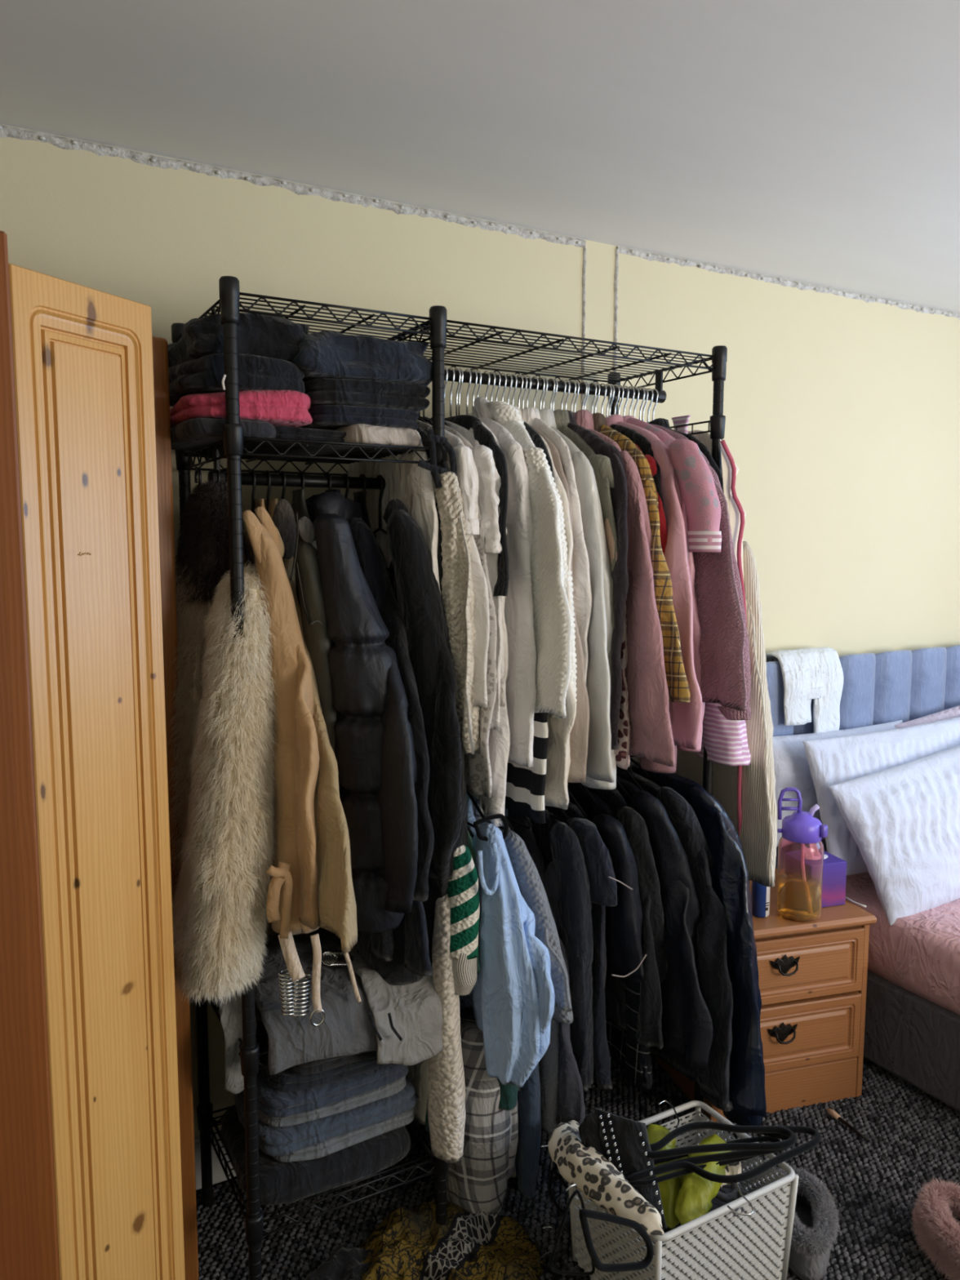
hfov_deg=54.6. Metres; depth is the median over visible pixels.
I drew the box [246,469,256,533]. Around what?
clothes hanger
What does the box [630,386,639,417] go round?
clothes hanger
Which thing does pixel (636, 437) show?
black collared top
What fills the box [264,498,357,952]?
coat
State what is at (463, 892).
striped sweater
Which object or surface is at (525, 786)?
cardigan
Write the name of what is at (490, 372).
clothes hanger
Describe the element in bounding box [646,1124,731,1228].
lime satin top
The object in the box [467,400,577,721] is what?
jumper
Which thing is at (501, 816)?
hanger
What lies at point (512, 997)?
blouse
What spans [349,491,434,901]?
jacket
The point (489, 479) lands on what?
blouse
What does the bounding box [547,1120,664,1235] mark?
clothing
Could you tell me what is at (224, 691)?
coat
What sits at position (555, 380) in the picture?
clothes hanger
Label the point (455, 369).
clothes hanger
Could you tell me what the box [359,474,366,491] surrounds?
clothes hanger
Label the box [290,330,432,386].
jeans
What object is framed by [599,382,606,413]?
clothes hanger
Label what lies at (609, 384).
clothes hanger
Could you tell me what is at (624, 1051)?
skirt
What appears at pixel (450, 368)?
clothes hanger
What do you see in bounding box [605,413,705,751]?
shirt
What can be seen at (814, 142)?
ceiling
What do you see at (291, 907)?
coat
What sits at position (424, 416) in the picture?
clothes hanger
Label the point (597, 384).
clothes hanger
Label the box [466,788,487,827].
clothes hanger
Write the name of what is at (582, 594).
shirt
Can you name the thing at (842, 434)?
wall
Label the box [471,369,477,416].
clothes hanger
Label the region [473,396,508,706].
hoodie
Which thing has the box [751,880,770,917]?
spray can
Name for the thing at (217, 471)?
clothes hanger
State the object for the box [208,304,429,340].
wire shelf
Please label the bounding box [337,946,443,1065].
sweater
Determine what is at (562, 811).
clothes hanger
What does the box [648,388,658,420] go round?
clothes hanger
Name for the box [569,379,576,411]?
clothes hanger
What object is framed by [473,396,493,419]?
hood
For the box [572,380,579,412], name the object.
clothes hanger
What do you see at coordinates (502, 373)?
clothes hanger
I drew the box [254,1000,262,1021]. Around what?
jumper
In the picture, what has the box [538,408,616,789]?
sweater
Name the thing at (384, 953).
skirt
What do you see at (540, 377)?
clothes hanger
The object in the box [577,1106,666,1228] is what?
black corset
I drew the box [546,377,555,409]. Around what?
clothes hanger
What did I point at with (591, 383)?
clothes hanger
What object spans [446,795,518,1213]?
plaid shirt
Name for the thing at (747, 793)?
cardigan
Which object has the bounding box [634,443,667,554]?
shirt
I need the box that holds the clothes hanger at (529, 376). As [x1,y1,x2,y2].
[525,375,531,407]
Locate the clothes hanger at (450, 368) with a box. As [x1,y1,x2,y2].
[448,367,454,417]
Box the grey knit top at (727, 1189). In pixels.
[693,1183,773,1279]
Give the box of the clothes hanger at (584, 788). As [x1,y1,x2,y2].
[579,782,604,815]
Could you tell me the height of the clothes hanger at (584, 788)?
0.209 m
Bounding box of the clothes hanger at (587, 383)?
[580,381,589,409]
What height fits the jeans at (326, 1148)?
0.038 m
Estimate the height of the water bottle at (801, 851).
0.359 m
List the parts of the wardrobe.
panel, door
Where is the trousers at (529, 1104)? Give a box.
[504,808,541,1199]
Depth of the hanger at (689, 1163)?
1.92 m
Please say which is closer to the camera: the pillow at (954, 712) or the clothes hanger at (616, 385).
the clothes hanger at (616, 385)
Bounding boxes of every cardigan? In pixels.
[427,893,465,1163]
[504,712,548,823]
[604,518,617,564]
[631,430,777,886]
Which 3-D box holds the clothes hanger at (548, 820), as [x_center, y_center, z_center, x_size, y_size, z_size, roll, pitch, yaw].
[0.081,0.316,2.285,0.006,0.209,0.335,-3,7,-29]
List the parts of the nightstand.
handle, handle, handle, handle, drawer, drawer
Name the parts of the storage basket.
corner post, woven panel, woven panel, corner post, panel, corner post, woven panel, woven panel, corner post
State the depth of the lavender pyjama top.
2.27 m
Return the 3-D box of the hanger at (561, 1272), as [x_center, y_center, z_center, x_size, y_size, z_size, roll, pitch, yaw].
[0.183,1.170,1.831,0.110,0.211,0.006,-3,7,-29]
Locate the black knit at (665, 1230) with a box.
[598,1209,701,1279]
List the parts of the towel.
leg, leg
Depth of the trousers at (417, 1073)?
2.09 m
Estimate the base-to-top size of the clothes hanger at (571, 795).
0.209 m
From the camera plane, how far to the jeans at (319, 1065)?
1.90 m
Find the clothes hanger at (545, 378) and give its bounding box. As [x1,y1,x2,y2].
[539,377,547,408]
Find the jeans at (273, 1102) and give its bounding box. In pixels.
[257,1063,408,1117]
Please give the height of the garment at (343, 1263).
0.059 m
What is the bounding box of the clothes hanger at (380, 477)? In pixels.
[373,475,394,571]
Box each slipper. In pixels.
[767,1164,839,1279]
[910,1177,959,1279]
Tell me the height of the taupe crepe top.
0.796 m
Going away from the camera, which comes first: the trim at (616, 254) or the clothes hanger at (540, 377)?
the clothes hanger at (540, 377)
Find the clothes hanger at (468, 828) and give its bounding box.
[466,823,474,840]
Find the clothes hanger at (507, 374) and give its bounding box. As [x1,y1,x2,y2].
[506,373,512,404]
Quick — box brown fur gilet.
[174,478,247,607]
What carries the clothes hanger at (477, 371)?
hanging from the rack
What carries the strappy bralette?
hanging from the rack
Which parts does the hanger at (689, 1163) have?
hanger frame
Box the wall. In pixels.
[0,124,959,1137]
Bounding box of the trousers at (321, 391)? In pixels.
[303,377,430,412]
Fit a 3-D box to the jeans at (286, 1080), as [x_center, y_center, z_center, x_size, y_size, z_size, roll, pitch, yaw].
[-0.348,0.879,2.060,0.311,0.037,0.308,-3,7,-29]
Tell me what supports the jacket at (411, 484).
hanging from the rack
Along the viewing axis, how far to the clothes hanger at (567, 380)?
2.25 m
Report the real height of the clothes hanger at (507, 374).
0.209 m
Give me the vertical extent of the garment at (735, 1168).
0.046 m
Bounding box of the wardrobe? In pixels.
[0,231,199,1279]
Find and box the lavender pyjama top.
[671,415,751,766]
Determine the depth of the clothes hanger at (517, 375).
2.19 m
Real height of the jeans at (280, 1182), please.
0.078 m
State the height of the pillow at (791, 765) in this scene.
0.394 m
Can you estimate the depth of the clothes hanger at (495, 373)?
2.15 m
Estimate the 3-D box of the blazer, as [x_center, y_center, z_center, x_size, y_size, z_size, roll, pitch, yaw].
[0.194,-0.167,2.252,0.106,0.783,0.539,-4,7,-34]
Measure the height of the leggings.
0.042 m
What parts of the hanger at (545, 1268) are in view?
hanger frame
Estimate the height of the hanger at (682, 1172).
0.010 m
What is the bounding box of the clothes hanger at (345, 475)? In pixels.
[342,473,349,497]
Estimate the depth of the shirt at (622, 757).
2.08 m
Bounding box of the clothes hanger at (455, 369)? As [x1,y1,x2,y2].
[454,368,461,415]
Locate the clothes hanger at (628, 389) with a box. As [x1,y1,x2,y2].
[622,385,629,416]
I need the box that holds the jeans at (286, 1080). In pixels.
[256,1021,387,1091]
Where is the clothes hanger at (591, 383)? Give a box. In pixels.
[589,382,596,413]
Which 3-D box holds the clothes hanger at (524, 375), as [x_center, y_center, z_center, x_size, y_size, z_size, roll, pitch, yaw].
[0.102,-0.523,2.208,0.006,0.209,0.335,-3,7,-29]
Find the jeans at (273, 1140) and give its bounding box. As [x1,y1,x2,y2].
[235,1074,418,1155]
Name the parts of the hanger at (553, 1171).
hanger frame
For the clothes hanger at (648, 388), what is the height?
0.209 m
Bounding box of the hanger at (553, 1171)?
[540,1145,582,1214]
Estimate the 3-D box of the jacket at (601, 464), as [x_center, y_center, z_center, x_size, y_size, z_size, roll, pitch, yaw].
[0.171,-0.214,2.246,0.100,0.688,0.516,-4,7,-33]
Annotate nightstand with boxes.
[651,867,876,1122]
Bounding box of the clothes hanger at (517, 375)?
[516,374,523,408]
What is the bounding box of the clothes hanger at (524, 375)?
[521,374,527,409]
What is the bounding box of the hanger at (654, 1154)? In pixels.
[642,1100,796,1159]
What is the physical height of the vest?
0.391 m
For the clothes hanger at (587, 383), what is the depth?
2.28 m
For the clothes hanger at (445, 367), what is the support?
hanging from the rack
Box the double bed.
[765,644,959,1111]
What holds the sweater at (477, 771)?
hanging from the clothes hanger at (424, 416)
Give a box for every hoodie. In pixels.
[167,312,309,368]
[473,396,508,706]
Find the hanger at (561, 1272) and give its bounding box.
[549,1183,595,1275]
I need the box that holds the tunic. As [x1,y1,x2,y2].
[466,427,510,826]
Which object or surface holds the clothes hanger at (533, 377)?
hanging from the rack
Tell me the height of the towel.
0.286 m
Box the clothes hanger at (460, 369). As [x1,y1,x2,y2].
[456,368,463,415]
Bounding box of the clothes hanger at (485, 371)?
[483,370,489,399]
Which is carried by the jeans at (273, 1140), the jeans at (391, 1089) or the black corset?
the jeans at (391, 1089)
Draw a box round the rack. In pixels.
[171,275,727,1279]
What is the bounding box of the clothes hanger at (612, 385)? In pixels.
[605,383,614,415]
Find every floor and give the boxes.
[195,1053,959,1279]
[195,1056,959,1279]
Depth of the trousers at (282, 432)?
1.79 m
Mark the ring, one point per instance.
(724, 1197)
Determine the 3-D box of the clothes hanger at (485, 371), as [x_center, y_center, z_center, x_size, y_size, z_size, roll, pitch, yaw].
[0.013,-0.517,2.156,0.006,0.209,0.335,-3,7,-29]
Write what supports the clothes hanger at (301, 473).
hanging from the rack
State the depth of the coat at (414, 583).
1.87 m
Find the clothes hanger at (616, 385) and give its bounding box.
[613,384,619,414]
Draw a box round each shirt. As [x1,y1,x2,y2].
[425,421,489,707]
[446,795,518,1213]
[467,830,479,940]
[520,406,591,684]
[592,412,689,702]
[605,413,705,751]
[614,597,630,768]
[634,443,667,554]
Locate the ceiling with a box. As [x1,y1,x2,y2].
[0,0,959,313]
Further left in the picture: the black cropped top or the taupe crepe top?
the taupe crepe top
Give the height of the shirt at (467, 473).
0.613 m
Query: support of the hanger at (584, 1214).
on the storage basket
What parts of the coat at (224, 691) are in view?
panel, panel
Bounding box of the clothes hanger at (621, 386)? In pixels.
[614,385,623,414]
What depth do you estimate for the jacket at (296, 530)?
1.79 m
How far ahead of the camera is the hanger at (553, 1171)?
2.03 m
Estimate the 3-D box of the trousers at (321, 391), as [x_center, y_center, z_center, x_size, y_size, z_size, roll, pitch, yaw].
[-0.283,-0.504,1.958,0.272,0.056,0.338,-3,7,-29]
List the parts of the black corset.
panel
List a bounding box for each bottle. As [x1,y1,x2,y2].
[776,787,827,921]
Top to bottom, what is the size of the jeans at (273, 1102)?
0.044 m
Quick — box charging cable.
[844,896,866,907]
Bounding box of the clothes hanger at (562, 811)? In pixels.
[549,807,568,823]
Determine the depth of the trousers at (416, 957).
1.90 m
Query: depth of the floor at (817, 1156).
2.23 m
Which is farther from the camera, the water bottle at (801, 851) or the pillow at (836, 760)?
the pillow at (836, 760)
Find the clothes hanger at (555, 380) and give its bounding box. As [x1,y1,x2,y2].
[551,377,557,410]
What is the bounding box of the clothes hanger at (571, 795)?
[567,788,586,818]
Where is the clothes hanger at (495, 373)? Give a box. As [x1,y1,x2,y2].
[494,372,501,400]
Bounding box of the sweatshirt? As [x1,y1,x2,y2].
[254,927,377,1075]
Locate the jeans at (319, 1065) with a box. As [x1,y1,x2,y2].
[258,1021,377,1075]
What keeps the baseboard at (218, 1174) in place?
attached to the wall
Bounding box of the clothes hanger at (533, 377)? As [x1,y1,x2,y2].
[530,376,538,407]
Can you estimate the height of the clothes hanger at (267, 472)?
0.210 m
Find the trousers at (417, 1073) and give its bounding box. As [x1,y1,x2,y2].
[407,1058,430,1133]
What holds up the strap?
in the storage basket
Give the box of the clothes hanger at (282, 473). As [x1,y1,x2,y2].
[279,471,296,573]
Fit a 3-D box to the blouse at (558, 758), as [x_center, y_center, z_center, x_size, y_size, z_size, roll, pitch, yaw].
[0.066,-0.087,2.176,0.100,0.927,0.557,-3,7,-28]
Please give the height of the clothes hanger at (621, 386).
0.209 m
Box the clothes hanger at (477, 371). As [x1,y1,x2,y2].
[475,369,481,397]
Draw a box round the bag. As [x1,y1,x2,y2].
[216,987,257,1093]
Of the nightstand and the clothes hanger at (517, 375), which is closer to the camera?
the clothes hanger at (517, 375)
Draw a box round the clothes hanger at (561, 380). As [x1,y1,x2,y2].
[559,378,566,409]
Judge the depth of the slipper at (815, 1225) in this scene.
2.00 m
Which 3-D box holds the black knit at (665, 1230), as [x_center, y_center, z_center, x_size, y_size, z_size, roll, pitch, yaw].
[0.351,1.268,1.938,0.169,0.148,0.212,-3,7,-29]
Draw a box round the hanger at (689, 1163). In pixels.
[625,1125,821,1215]
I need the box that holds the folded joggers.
[168,352,305,406]
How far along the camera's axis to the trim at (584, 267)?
2.59 m
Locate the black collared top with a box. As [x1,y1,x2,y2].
[609,424,663,508]
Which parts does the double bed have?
channel panel, channel panel, channel panel, channel panel, mattress, channel panel, channel panel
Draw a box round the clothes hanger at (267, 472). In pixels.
[264,470,271,511]
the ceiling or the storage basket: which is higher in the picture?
the ceiling
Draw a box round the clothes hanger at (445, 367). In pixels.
[444,366,448,416]
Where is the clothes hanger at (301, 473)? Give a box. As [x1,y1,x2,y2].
[297,471,305,488]
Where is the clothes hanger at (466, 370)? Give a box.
[463,368,471,414]
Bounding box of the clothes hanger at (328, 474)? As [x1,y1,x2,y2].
[324,472,332,491]
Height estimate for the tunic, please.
0.871 m
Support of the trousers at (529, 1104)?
hanging from the rack
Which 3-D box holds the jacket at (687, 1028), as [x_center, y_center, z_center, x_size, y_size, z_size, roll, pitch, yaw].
[0.386,0.679,2.396,0.222,0.706,0.631,-3,7,-29]
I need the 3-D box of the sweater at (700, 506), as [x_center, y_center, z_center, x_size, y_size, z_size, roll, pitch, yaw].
[0.369,-0.305,2.311,0.120,0.520,0.584,-3,7,-28]
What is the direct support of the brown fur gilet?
hanging from the clothes hanger at (197, 469)
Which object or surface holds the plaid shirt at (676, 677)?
hanging from the clothes hanger at (571, 380)
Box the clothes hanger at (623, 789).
[616,778,631,807]
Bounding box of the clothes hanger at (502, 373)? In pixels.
[500,372,506,401]
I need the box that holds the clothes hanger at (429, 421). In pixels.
[417,410,432,426]
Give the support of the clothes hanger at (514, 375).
hanging from the rack
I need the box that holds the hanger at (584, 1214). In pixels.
[578,1208,653,1272]
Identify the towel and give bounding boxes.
[765,647,843,733]
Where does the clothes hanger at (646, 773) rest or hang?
hanging from the rack
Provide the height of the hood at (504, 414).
0.103 m
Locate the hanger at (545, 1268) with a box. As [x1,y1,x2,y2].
[537,1226,559,1279]
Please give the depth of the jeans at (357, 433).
1.83 m
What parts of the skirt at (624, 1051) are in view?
panel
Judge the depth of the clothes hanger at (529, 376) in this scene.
2.20 m
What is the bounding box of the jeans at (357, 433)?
[335,423,420,448]
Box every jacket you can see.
[271,488,342,795]
[305,488,418,933]
[347,429,441,596]
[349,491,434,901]
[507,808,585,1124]
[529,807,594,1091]
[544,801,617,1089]
[552,409,617,679]
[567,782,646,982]
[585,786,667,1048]
[615,775,713,1068]
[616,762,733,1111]
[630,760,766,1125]
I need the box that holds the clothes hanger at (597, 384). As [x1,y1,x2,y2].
[594,382,599,413]
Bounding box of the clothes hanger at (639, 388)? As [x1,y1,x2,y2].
[638,386,644,420]
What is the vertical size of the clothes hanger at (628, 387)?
0.209 m
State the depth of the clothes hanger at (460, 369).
2.11 m
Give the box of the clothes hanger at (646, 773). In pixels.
[630,757,655,783]
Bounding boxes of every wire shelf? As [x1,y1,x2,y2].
[191,444,429,465]
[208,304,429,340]
[210,1115,432,1204]
[396,327,711,382]
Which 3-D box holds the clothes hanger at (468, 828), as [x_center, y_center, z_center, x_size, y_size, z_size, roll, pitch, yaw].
[-0.097,0.326,2.184,0.006,0.209,0.335,-3,7,-29]
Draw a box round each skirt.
[354,913,422,985]
[605,978,653,1089]
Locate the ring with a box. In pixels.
[715,1182,740,1202]
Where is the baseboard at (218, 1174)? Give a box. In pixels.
[194,1129,236,1190]
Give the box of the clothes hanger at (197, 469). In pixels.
[194,467,201,484]
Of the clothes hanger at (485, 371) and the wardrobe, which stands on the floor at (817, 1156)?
the wardrobe
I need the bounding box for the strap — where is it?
[723,1190,751,1217]
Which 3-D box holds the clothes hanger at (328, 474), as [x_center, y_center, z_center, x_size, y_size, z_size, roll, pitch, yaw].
[-0.325,-0.252,1.992,0.006,0.210,0.206,-3,7,-29]
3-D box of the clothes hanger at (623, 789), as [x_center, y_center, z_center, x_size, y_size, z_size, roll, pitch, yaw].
[0.303,0.303,2.411,0.006,0.209,0.335,-3,7,-29]
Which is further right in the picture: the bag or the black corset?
the black corset
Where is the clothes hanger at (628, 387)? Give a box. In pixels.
[627,386,635,415]
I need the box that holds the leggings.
[297,404,418,430]
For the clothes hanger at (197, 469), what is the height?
0.210 m
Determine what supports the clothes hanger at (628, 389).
hanging from the rack
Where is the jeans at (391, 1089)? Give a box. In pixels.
[257,1075,405,1127]
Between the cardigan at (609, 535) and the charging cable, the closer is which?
the cardigan at (609, 535)
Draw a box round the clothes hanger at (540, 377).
[537,376,545,409]
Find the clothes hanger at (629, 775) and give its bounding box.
[623,768,644,791]
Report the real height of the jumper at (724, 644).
0.722 m
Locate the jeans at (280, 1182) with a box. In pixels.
[220,1104,410,1205]
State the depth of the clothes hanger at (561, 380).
2.24 m
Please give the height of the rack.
2.009 m
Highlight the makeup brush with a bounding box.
[826,1107,870,1142]
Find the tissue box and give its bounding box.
[822,851,846,907]
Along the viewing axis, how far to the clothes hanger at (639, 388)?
2.37 m
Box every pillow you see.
[773,720,902,846]
[802,716,959,875]
[827,745,959,925]
[894,705,959,728]
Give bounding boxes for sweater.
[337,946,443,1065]
[414,419,479,754]
[444,425,497,797]
[447,844,480,995]
[475,416,536,767]
[485,815,573,1023]
[523,421,553,477]
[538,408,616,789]
[573,408,676,773]
[622,415,721,559]
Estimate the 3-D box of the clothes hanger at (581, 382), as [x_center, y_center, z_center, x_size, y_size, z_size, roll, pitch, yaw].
[0.252,-0.531,2.292,0.006,0.209,0.335,-3,7,-29]
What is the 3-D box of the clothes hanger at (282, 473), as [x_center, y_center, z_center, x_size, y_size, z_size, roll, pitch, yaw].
[-0.412,-0.247,1.943,0.006,0.210,0.206,-3,7,-29]
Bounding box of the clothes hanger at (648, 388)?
[647,387,653,422]
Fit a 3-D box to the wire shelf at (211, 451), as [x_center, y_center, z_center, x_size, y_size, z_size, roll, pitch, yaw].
[-0.365,-0.391,1.955,0.396,0.012,0.407,-3,7,-29]
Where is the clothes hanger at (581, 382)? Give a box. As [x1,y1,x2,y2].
[580,381,586,409]
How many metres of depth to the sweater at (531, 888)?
2.04 m
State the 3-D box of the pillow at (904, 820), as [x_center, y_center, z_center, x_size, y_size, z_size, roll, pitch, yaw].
[1.590,0.539,2.950,1.171,0.507,0.285,-3,7,-29]
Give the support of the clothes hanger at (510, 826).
hanging from the rack
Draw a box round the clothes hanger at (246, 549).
[243,533,252,566]
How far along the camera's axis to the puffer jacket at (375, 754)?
1.76 m
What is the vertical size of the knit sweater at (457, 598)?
0.705 m
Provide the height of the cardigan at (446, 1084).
0.757 m
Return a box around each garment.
[303,1244,373,1279]
[720,1161,741,1186]
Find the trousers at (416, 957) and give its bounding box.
[373,531,433,976]
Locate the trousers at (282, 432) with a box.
[271,425,346,444]
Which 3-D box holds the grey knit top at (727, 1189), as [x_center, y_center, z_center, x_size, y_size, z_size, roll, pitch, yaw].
[0.496,1.248,1.989,0.234,0.178,0.189,-3,7,-29]
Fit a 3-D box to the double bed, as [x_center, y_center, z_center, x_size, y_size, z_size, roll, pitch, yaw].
[2.036,0.700,2.567,1.640,1.168,2.030,-3,7,-29]
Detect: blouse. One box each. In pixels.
[444,420,506,729]
[459,793,555,1087]
[513,405,576,809]
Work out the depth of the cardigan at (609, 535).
2.04 m
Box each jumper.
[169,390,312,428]
[170,417,275,450]
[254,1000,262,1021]
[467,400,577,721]
[498,825,559,1134]
[649,423,751,719]
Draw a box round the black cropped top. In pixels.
[648,417,723,492]
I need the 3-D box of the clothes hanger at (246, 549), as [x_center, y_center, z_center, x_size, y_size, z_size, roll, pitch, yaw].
[-0.497,-0.242,1.895,0.006,0.210,0.206,-3,7,-29]
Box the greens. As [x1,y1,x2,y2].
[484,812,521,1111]
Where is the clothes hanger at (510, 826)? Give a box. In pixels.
[487,814,513,831]
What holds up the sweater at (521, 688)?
hanging from the clothes hanger at (460, 369)
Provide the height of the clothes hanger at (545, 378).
0.209 m
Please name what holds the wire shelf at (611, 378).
attached to the rack
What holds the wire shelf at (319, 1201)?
attached to the rack
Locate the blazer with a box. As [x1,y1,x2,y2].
[564,409,628,749]
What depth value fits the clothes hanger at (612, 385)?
2.32 m
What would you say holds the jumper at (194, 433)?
on the rack
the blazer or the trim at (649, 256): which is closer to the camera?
the blazer
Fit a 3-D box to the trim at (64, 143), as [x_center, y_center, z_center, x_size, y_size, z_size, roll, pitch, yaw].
[-0.615,-1.040,2.056,2.087,0.030,0.016,-3,7,-29]
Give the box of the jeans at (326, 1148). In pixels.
[271,1106,413,1162]
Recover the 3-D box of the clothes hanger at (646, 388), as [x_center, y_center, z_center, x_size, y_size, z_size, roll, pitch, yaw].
[0.418,-0.541,2.387,0.006,0.209,0.335,-3,7,-29]
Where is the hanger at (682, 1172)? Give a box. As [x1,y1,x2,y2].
[622,1136,780,1186]
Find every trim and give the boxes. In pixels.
[0,124,585,247]
[580,240,586,409]
[613,248,618,372]
[617,246,959,319]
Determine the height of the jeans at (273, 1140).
0.052 m
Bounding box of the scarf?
[356,1200,545,1279]
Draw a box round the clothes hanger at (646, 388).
[639,387,648,421]
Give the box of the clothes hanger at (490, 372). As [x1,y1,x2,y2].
[488,371,495,401]
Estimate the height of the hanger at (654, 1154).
0.014 m
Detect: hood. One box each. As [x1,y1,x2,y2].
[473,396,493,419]
[484,400,525,428]
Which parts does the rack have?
post, rail, rail, rail, rail, rail, rail, rail, rail, post, rail, rail, rail, metal coil, hanging rail, rail, rail, rail, rail, rail, rail, rail, rail, rail, rail, post, rail, hanging rail, rail, rail, post, rail, rail, rail, post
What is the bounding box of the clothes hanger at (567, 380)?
[564,379,570,409]
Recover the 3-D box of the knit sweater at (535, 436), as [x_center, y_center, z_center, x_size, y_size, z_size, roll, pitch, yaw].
[0.044,-0.194,2.182,0.053,0.642,0.505,-3,7,-28]
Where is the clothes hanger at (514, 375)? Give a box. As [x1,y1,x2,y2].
[511,373,517,405]
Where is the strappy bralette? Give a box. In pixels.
[416,425,457,488]
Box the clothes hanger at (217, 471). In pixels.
[216,470,220,485]
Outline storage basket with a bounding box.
[568,1100,799,1279]
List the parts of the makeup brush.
handle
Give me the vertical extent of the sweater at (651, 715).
0.856 m
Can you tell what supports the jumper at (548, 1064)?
hanging from the clothes hanger
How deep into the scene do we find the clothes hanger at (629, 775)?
2.36 m
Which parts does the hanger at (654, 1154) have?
hanger frame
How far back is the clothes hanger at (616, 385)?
2.33 m
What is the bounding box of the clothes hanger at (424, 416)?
[422,409,432,422]
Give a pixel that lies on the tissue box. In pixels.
(834, 872)
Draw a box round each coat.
[168,555,279,1008]
[242,498,361,1026]
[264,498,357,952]
[373,498,468,967]
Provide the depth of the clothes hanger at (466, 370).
2.12 m
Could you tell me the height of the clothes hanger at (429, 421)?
0.209 m
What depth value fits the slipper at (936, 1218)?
2.02 m
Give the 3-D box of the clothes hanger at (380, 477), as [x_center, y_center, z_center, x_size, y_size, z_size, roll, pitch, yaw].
[-0.221,-0.258,2.051,0.006,0.210,0.206,-3,7,-29]
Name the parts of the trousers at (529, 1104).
trouser leg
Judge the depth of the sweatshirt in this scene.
1.89 m
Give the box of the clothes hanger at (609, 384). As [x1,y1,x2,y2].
[605,383,612,417]
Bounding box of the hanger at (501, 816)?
[473,813,508,840]
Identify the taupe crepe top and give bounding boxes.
[530,425,589,782]
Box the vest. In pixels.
[444,414,509,595]
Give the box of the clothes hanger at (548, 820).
[528,812,551,826]
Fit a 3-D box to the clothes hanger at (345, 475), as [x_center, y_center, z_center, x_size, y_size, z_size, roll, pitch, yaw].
[-0.291,-0.254,2.012,0.006,0.210,0.206,-3,7,-29]
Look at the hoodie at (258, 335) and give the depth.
1.74 m

